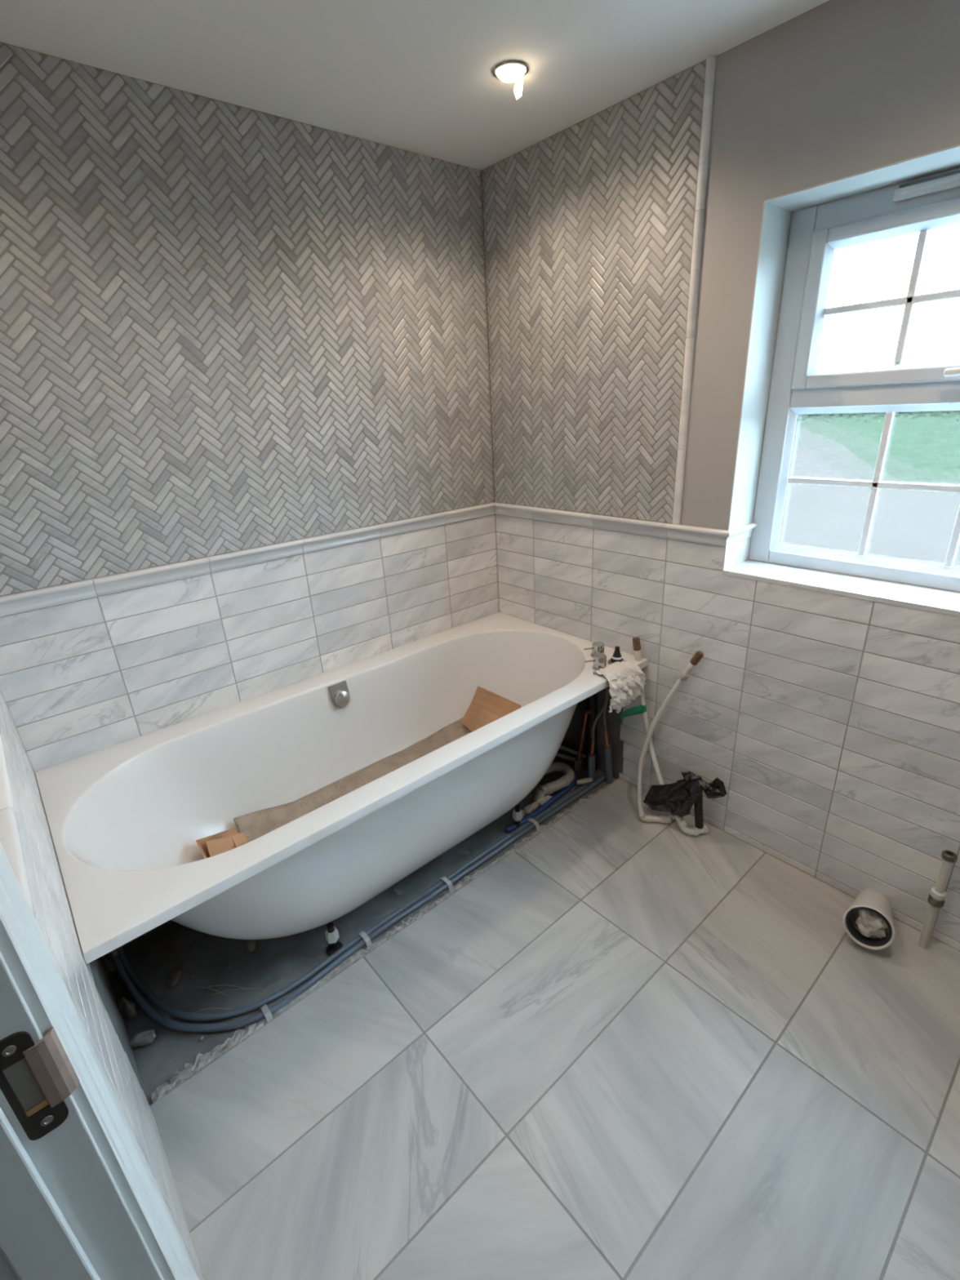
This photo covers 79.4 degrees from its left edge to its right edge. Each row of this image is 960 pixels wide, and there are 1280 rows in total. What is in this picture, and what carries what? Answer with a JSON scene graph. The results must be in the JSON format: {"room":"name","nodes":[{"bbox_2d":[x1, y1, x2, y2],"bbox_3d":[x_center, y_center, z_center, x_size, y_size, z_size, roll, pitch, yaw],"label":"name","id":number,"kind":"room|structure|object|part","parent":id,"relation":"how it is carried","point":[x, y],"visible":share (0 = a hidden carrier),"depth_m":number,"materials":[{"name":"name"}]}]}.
{"room":"bathroom","nodes":[
{"label":"bathroom","id":0,"kind":"room"},
{"bbox_2d":[0,688,204,1279],"bbox_3d":[-0.407,0.292,0.440,0.133,2.579,2.758,-21,28,-37],"label":"wall","id":1,"kind":"structure","parent":0,"point":[25,836],"depth_m":0.97,"materials":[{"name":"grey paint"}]},
{"bbox_3d":[-0.826,0.097,0.972,0.020,0.050,1.335,-21,28,-37],"label":"dado rail","id":2,"kind":"part","parent":1,"relation":"part of","materials":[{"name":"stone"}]},
{"bbox_2d":[0,841,199,1279],"bbox_3d":[-0.122,0.394,0.122,0.145,2.100,0.946,-21,28,-37],"label":"door","id":3,"kind":"structure","parent":1,"relation":"in","point":[81,1199],"depth_m":0.47,"materials":[{"name":"white wood"}]},
{"bbox_3d":[-0.346,0.343,0.444,0.027,0.108,0.003,-21,28,-37],"label":"strike plate","id":4,"kind":"part","parent":3,"relation":"part of","materials":[{"name":"brown metal"}]},
{"bbox_2d":[0,41,499,776],"bbox_3d":[-0.606,-0.350,2.056,2.140,2.579,0.180,-21,28,-37],"label":"wall","id":5,"kind":"structure","parent":0,"point":[246,449],"depth_m":1.70,"materials":[{"name":"grey tile"}]},
{"bbox_3d":[-0.597,-0.317,1.963,1.776,0.050,0.020,-21,28,-37],"label":"dado rail","id":6,"kind":"part","parent":5,"relation":"part of","materials":[{"name":"tile"}]},
{"bbox_2d":[0,0,829,171],"bbox_3d":[-0.217,-0.997,0.267,3.360,0.120,2.910,-21,28,-37],"label":"ceiling","id":7,"kind":"structure","parent":0,"point":[415,76],"depth_m":1.34,"materials":[{"name":"white paint"}]},
{"bbox_2d":[492,59,528,99],"bbox_3d":[0.078,-1.402,1.458,0.092,0.052,0.092,-21,28,-37],"label":"ceiling light","id":8,"kind":"object","parent":7,"relation":"attached to","point":[508,73],"visible":1,"depth_m":1.44,"materials":[{"name":"white glass"}]},
{"bbox_2d":[108,749,959,1279],"bbox_3d":[0.270,1.104,1.453,1.898,0.250,2.600,-21,28,-37],"label":"floor","id":9,"kind":"structure","parent":0,"point":[620,1046],"depth_m":1.34,"materials":[{"name":"tile"}]},
{"bbox_2d":[102,954,115,971],"bbox_3d":[-1.073,0.921,1.687,0.029,0.106,0.070,-2,22,2],"label":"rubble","id":10,"kind":"object","parent":9,"relation":"on","point":[108,963],"visible":0.23,"depth_m":1.66,"materials":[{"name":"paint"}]},
{"bbox_2d":[115,996,137,1017],"bbox_3d":[-0.951,0.987,1.551,0.075,0.074,0.030,4,23,18],"label":"rubble","id":11,"kind":"object","parent":9,"relation":"on","point":[126,1008],"visible":0.86,"depth_m":1.53,"materials":[{"name":"paint"}]},
{"bbox_2d":[128,1029,155,1048],"bbox_3d":[-0.860,1.020,1.476,0.058,0.044,0.025,-15,25,-27],"label":"rubble","id":12,"kind":"object","parent":9,"relation":"on","point":[141,1039],"visible":0.99,"depth_m":1.47,"materials":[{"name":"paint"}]},
{"bbox_2d":[166,1073,178,1084],"bbox_3d":[-0.740,1.058,1.396,0.027,0.014,0.020,-21,28,-37],"label":"rubble","id":13,"kind":"object","parent":9,"relation":"on","point":[171,1077],"visible":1,"depth_m":1.39,"materials":[{"name":"paint"}]},
{"bbox_2d":[167,967,182,986],"bbox_3d":[-0.868,0.961,1.647,0.034,0.019,0.060,-4,22,-3],"label":"rubble","id":14,"kind":"object","parent":9,"relation":"on","point":[175,975],"visible":1,"depth_m":1.64,"materials":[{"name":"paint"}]},
{"bbox_2d":[192,1007,231,1013],"bbox_3d":[-0.722,0.992,1.552,0.106,0.009,0.005,-5,22,-4],"label":"straw","id":15,"kind":"object","parent":9,"relation":"on","point":[215,1007],"visible":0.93,"depth_m":1.55,"materials":[{"name":"beige"}]},
{"bbox_2d":[198,986,230,998],"bbox_3d":[-0.736,0.973,1.603,0.111,0.009,0.004,5,23,19],"label":"straw","id":16,"kind":"object","parent":9,"relation":"on","point":[198,986],"visible":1,"depth_m":1.60,"materials":[{"name":"beige"}]},
{"bbox_2d":[208,984,245,988],"bbox_3d":[-0.704,0.966,1.613,0.117,0.009,0.005,-1,22,6],"label":"straw","id":17,"kind":"object","parent":9,"relation":"on","point":[220,984],"visible":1,"depth_m":1.61,"materials":[{"name":"beige"}]},
{"bbox_2d":[209,988,262,995],"bbox_3d":[-0.674,0.970,1.600,0.145,0.009,0.005,-5,22,-4],"label":"straw","id":18,"kind":"object","parent":9,"relation":"on","point":[234,988],"visible":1,"depth_m":1.60,"materials":[{"name":"beige"}]},
{"bbox_2d":[245,940,256,951],"bbox_3d":[-0.685,0.915,1.732,0.029,0.025,0.033,-2,22,2],"label":"rubble","id":19,"kind":"object","parent":9,"relation":"on","point":[251,946],"visible":1,"depth_m":1.72,"materials":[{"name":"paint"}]},
{"bbox_2d":[35,612,648,964],"bbox_3d":[-0.302,0.490,1.972,1.774,0.584,0.798,-21,28,-37],"label":"bathtub","id":20,"kind":"object","parent":9,"relation":"on","point":[126,820],"visible":0.92,"depth_m":1.73,"materials":[{"name":"white ceramic"}]},
{"bbox_2d":[195,826,248,858],"bbox_3d":[-0.740,0.648,1.712,0.137,0.103,0.184,-21,28,-37],"label":"cardboard box","id":21,"kind":"object","parent":20,"relation":"in","point":[215,844],"visible":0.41,"depth_m":1.75,"materials":[{"name":"brown cardboard"}]},
{"bbox_3d":[-0.504,0.199,2.082,0.068,0.090,0.035,-21,28,-37],"label":"overflow plate","id":22,"kind":"part","parent":20,"relation":"part of","materials":[{"name":"silver metal"}]},
{"bbox_3d":[-0.493,0.209,2.074,0.057,0.057,0.030,-21,28,-37],"label":"overflow knob","id":23,"kind":"part","parent":20,"relation":"part of","materials":[{"name":"silver metal"}]},
{"bbox_2d":[233,717,471,841],"bbox_3d":[-0.275,0.521,2.002,0.987,0.093,0.417,-21,28,-37],"label":"strip","id":24,"kind":"object","parent":20,"relation":"on","point":[255,824],"visible":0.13,"depth_m":2.05,"materials":[{"name":"brown cardboard"}]},
{"bbox_2d":[461,685,521,731],"bbox_3d":[0.049,0.315,2.263,0.159,0.175,0.281,-21,28,-37],"label":"cardboard sheet","id":25,"kind":"object","parent":24,"relation":"on","point":[486,707],"visible":0.57,"depth_m":2.30,"materials":[{"name":"brown cardboard"}]},
{"bbox_2d":[583,641,604,657],"bbox_3d":[0.429,0.037,2.144,0.076,0.050,0.060,-21,28,-37],"label":"valve","id":26,"kind":"object","parent":20,"relation":"on","point":[597,647],"visible":0.77,"depth_m":2.13,"materials":[{"name":"silver metal"}]},
{"bbox_2d":[584,653,606,671],"bbox_3d":[0.414,0.080,2.041,0.076,0.050,0.060,-21,28,-37],"label":"valve","id":27,"kind":"object","parent":20,"relation":"on","point":[599,660],"visible":0.92,"depth_m":2.03,"materials":[{"name":"silver metal"}]},
{"bbox_2d":[607,645,625,664],"bbox_3d":[0.493,0.053,2.079,0.066,0.064,0.066,-21,28,-37],"label":"faucet","id":28,"kind":"object","parent":20,"relation":"on","point":[616,656],"visible":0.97,"depth_m":2.07,"materials":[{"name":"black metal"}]},
{"bbox_2d":[595,661,645,713],"bbox_3d":[0.490,0.168,2.029,0.204,0.146,0.109,-21,28,-37],"label":"cloth","id":29,"kind":"object","parent":20,"relation":"on","point":[626,679],"visible":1,"depth_m":2.00,"materials":[{"name":"white fabric"}]},
{"bbox_2d":[118,782,590,1021],"bbox_3d":[-0.219,0.774,1.877,1.674,0.119,0.319,-14,24,-25],"label":"pipe","id":30,"kind":"object","parent":9,"relation":"on","point":[171,1011],"visible":0.99,"depth_m":1.62,"materials":[{"name":"blue plastic"}]},
{"bbox_2d":[105,944,124,959],"bbox_3d":[-1.036,0.838,1.629,0.048,0.084,0.088,-12,24,-21],"label":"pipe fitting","id":31,"kind":"object","parent":30,"relation":"attached to","point":[111,954],"visible":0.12,"depth_m":1.60,"materials":[{"name":"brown metal"}]},
{"bbox_2d":[358,930,374,949],"bbox_3d":[-0.341,0.895,1.727,0.024,0.023,0.071,-21,28,-37],"label":"clip","id":32,"kind":"object","parent":30,"relation":"attached to","point":[362,934],"visible":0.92,"depth_m":1.72,"materials":[{"name":"grey plastic"}]},
{"bbox_2d":[576,777,592,784],"bbox_3d":[0.429,0.581,2.378,0.065,0.024,0.025,-6,22,-7],"label":"pipe fitting","id":33,"kind":"object","parent":30,"relation":"attached to","point":[582,781],"visible":1,"depth_m":2.37,"materials":[{"name":"beige plastic"}]},
{"bbox_2d":[111,773,605,1032],"bbox_3d":[-0.172,0.772,1.880,1.785,0.116,0.344,-14,25,-26],"label":"pipe","id":34,"kind":"object","parent":9,"relation":"on","point":[135,994],"visible":1,"depth_m":1.61,"materials":[{"name":"blue plastic"}]},
{"bbox_2d":[259,1004,272,1022],"bbox_3d":[-0.560,0.989,1.525,0.024,0.023,0.071,-21,28,-37],"label":"clip","id":35,"kind":"object","parent":34,"relation":"attached to","point":[264,1009],"visible":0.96,"depth_m":1.52,"materials":[{"name":"grey plastic"}]},
{"bbox_2d":[440,876,454,892],"bbox_3d":[-0.107,0.806,1.914,0.024,0.023,0.071,-21,28,-37],"label":"clip","id":36,"kind":"object","parent":34,"relation":"attached to","point":[445,879],"visible":0.92,"depth_m":1.91,"materials":[{"name":"grey plastic"}]},
{"bbox_2d":[527,817,542,831],"bbox_3d":[0.203,0.688,2.163,0.024,0.023,0.071,-21,28,-37],"label":"clip","id":37,"kind":"object","parent":34,"relation":"attached to","point":[535,822],"visible":0.94,"depth_m":2.15,"materials":[{"name":"grey plastic"}]},
{"bbox_2d":[394,888,401,897],"bbox_3d":[-0.269,0.828,1.896,0.018,0.017,0.038,-21,28,-37],"label":"rubble","id":38,"kind":"object","parent":9,"relation":"on","point":[397,893],"visible":1,"depth_m":1.89,"materials":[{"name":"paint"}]},
{"bbox_2d":[514,794,552,821],"bbox_3d":[0.205,0.646,2.245,0.207,0.036,0.034,-21,28,-37],"label":"pipe","id":39,"kind":"object","parent":9,"relation":"on","point":[530,808],"visible":0.79,"depth_m":2.24,"materials":[{"name":"beige"}]},
{"bbox_2d":[504,775,577,833],"bbox_3d":[0.254,0.640,2.264,0.425,0.030,0.036,-22,29,-39],"label":"hose","id":40,"kind":"object","parent":9,"relation":"on","point":[563,791],"visible":0.82,"depth_m":2.25,"materials":[{"name":"blue plastic"}]},
{"bbox_2d":[533,761,574,802],"bbox_3d":[0.281,0.577,2.363,0.228,0.087,0.157,-16,25,-28],"label":"trap","id":41,"kind":"object","parent":9,"relation":"on","point":[564,781],"visible":0.79,"depth_m":2.31,"materials":[{"name":"white plastic"}]},
{"bbox_2d":[573,709,592,773],"bbox_3d":[0.427,0.420,2.406,0.032,0.316,0.080,-21,28,-37],"label":"copper pipe","id":42,"kind":"object","parent":9,"relation":"on","point":[578,760],"visible":1,"depth_m":2.42,"materials":[{"name":"orange metal"}]},
{"bbox_2d":[587,685,610,782],"bbox_3d":[0.476,0.329,2.303,0.090,0.567,0.054,5,23,19],"label":"copper pipe","id":43,"kind":"object","parent":9,"relation":"on","point":[592,755],"visible":0.85,"depth_m":2.37,"materials":[{"name":"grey plastic"}]},
{"bbox_2d":[602,687,613,783],"bbox_3d":[0.511,0.329,2.296,0.056,0.562,0.031,9,25,27],"label":"copper pipe","id":44,"kind":"object","parent":9,"relation":"on","point":[607,748],"visible":0.88,"depth_m":2.33,"materials":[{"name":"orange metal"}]},
{"bbox_2d":[638,813,671,823],"bbox_3d":[0.642,0.657,2.130,0.112,0.032,0.029,1,22,10],"label":"pipe elbow","id":45,"kind":"object","parent":9,"relation":"on","point":[646,818],"visible":1,"depth_m":2.12,"materials":[{"name":"white plastic"}]},
{"bbox_2d":[636,650,703,815],"bbox_3d":[0.659,0.332,2.052,0.183,0.654,0.094,-3,22,-1],"label":"pipe","id":46,"kind":"object","parent":45,"relation":"on","point":[698,655],"visible":1,"depth_m":2.06,"materials":[{"name":"white plastic"}]},
{"bbox_2d":[643,771,727,817],"bbox_3d":[0.712,0.555,2.043,0.289,0.219,0.088,12,26,32],"label":"bag","id":47,"kind":"object","parent":9,"relation":"on","point":[677,798],"visible":1,"depth_m":2.01,"materials":[{"name":"black plastic"}]},
{"bbox_2d":[620,636,664,785],"bbox_3d":[0.622,0.294,2.091,0.101,0.575,0.247,-21,28,-37],"label":"pipe","id":48,"kind":"object","parent":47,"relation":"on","point":[642,708],"visible":0.62,"depth_m":2.12,"materials":[{"name":"white plastic"}]},
{"bbox_2d":[674,815,708,836],"bbox_3d":[0.747,0.647,2.060,0.130,0.089,0.057,6,24,22],"label":"pipe elbow","id":49,"kind":"object","parent":9,"relation":"on","point":[682,823],"visible":0.81,"depth_m":2.05,"materials":[{"name":"white plastic"}]},
{"bbox_2d":[693,790,703,828],"bbox_3d":[0.770,0.580,2.038,0.030,0.175,0.056,-12,24,-21],"label":"pipe","id":50,"kind":"object","parent":49,"relation":"on","point":[698,805],"visible":0.68,"depth_m":2.03,"materials":[{"name":"black plastic"}]},
{"bbox_2d":[843,888,894,950],"bbox_3d":[1.114,0.778,1.654,0.118,0.153,0.208,13,27,34],"label":"pipe","id":51,"kind":"object","parent":9,"relation":"on","point":[873,900],"visible":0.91,"depth_m":1.61,"materials":[{"name":"white plastic"}]},
{"bbox_2d":[855,909,888,938],"bbox_3d":[1.086,0.788,1.604,0.077,0.080,0.078,-21,28,-37],"label":"plastic bag","id":52,"kind":"object","parent":51,"relation":"in","point":[869,922],"visible":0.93,"depth_m":1.59,"materials":[{"name":"white plastic"}]},
{"bbox_2d":[918,849,957,948],"bbox_3d":[1.226,0.702,1.557,0.032,0.318,0.037,8,24,25],"label":"pipe","id":53,"kind":"object","parent":9,"relation":"on","point":[936,898],"visible":1,"depth_m":1.54,"materials":[{"name":"beige plastic"}]},
{"bbox_2d":[481,0,959,951],"bbox_3d":[1.006,-0.275,1.651,0.280,2.579,2.910,-21,28,-37],"label":"wall","id":54,"kind":"structure","parent":0,"point":[824,705],"depth_m":1.73,"materials":[{"name":"grey tile"}]},
{"bbox_2d":[555,752,574,761],"bbox_3d":[0.334,0.501,2.545,0.215,0.016,0.022,11,26,31],"label":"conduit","id":55,"kind":"object","parent":54,"relation":"attached to","point":[565,757],"visible":0.39,"depth_m":2.51,"materials":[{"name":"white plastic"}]},
{"bbox_2d":[559,745,585,758],"bbox_3d":[0.358,0.475,2.546,0.252,0.021,0.018,13,27,34],"label":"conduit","id":56,"kind":"object","parent":54,"relation":"attached to","point":[562,748],"visible":0.48,"depth_m":2.51,"materials":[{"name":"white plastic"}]},
{"bbox_2d":[585,693,597,770],"bbox_3d":[0.454,0.306,2.390,0.070,0.537,0.050,-8,23,-12],"label":"pipe","id":57,"kind":"object","parent":54,"relation":"attached to","point":[591,702],"visible":0.44,"depth_m":2.39,"materials":[{"name":"black plastic"}]},
{"bbox_3d":[0.971,-0.263,1.617,0.179,0.050,2.599,-21,28,-37],"label":"dado rail","id":58,"kind":"part","parent":54,"relation":"part of","materials":[{"name":"stone"}]},
{"bbox_2d":[671,54,716,524],"bbox_3d":[0.603,-0.912,1.656,0.015,1.161,0.025,-21,28,-37],"label":"trim","id":59,"kind":"structure","parent":54,"relation":"attached to","point":[711,61],"depth_m":1.61,"materials":[{"name":"stone"}]},
{"bbox_3d":[1.156,-0.105,1.482,0.172,0.014,1.035,-21,28,-37],"label":"window sill","id":60,"kind":"part","parent":54,"relation":"part of","materials":[{"name":"paint"}]},
{"bbox_2d":[748,167,959,591],"bbox_3d":[1.191,-0.572,1.349,0.124,0.946,1.028,-21,28,-37],"label":"window","id":61,"kind":"structure","parent":54,"relation":"in","point":[873,479],"depth_m":1.53,"materials":[{"name":"grey plastic"}]},
{"bbox_2d":[778,426,795,543],"bbox_3d":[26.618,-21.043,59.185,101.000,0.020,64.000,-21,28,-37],"label":"window frame","id":62,"kind":"object","parent":61,"relation":"attached to","point":[795,426],"depth_m":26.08,"materials":[{"name":"white plastic"}]},
{"bbox_3d":[1.227,-0.373,1.452,0.004,0.391,0.874,-21,28,-37],"label":"glass pane","id":63,"kind":"part","parent":61,"relation":"part of","materials":[{"name":"clear glass"}]},
{"bbox_3d":[1.190,-0.783,1.273,0.057,0.378,0.900,-21,28,-37],"label":"sash","id":64,"kind":"part","parent":61,"relation":"part of","materials":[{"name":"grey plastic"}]},
{"bbox_3d":[1.197,-0.785,1.278,0.004,0.288,0.798,-21,28,-37],"label":"glass pane","id":65,"kind":"part","parent":61,"relation":"part of","materials":[{"name":"clear glass"}]},
{"bbox_2d":[893,169,959,202],"bbox_3d":[1.158,-0.984,1.172,0.022,0.030,0.545,-21,28,-37],"label":"vent","id":66,"kind":"object","parent":61,"relation":"attached to","point":[945,184],"depth_m":1.32,"materials":[{"name":"grey plastic"}]},
{"bbox_3d":[1.143,-0.618,1.323,0.046,0.027,0.125,-21,28,-37],"label":"handle","id":67,"kind":"part","parent":61,"relation":"part of","materials":[{"name":"white paint"}]}
]}

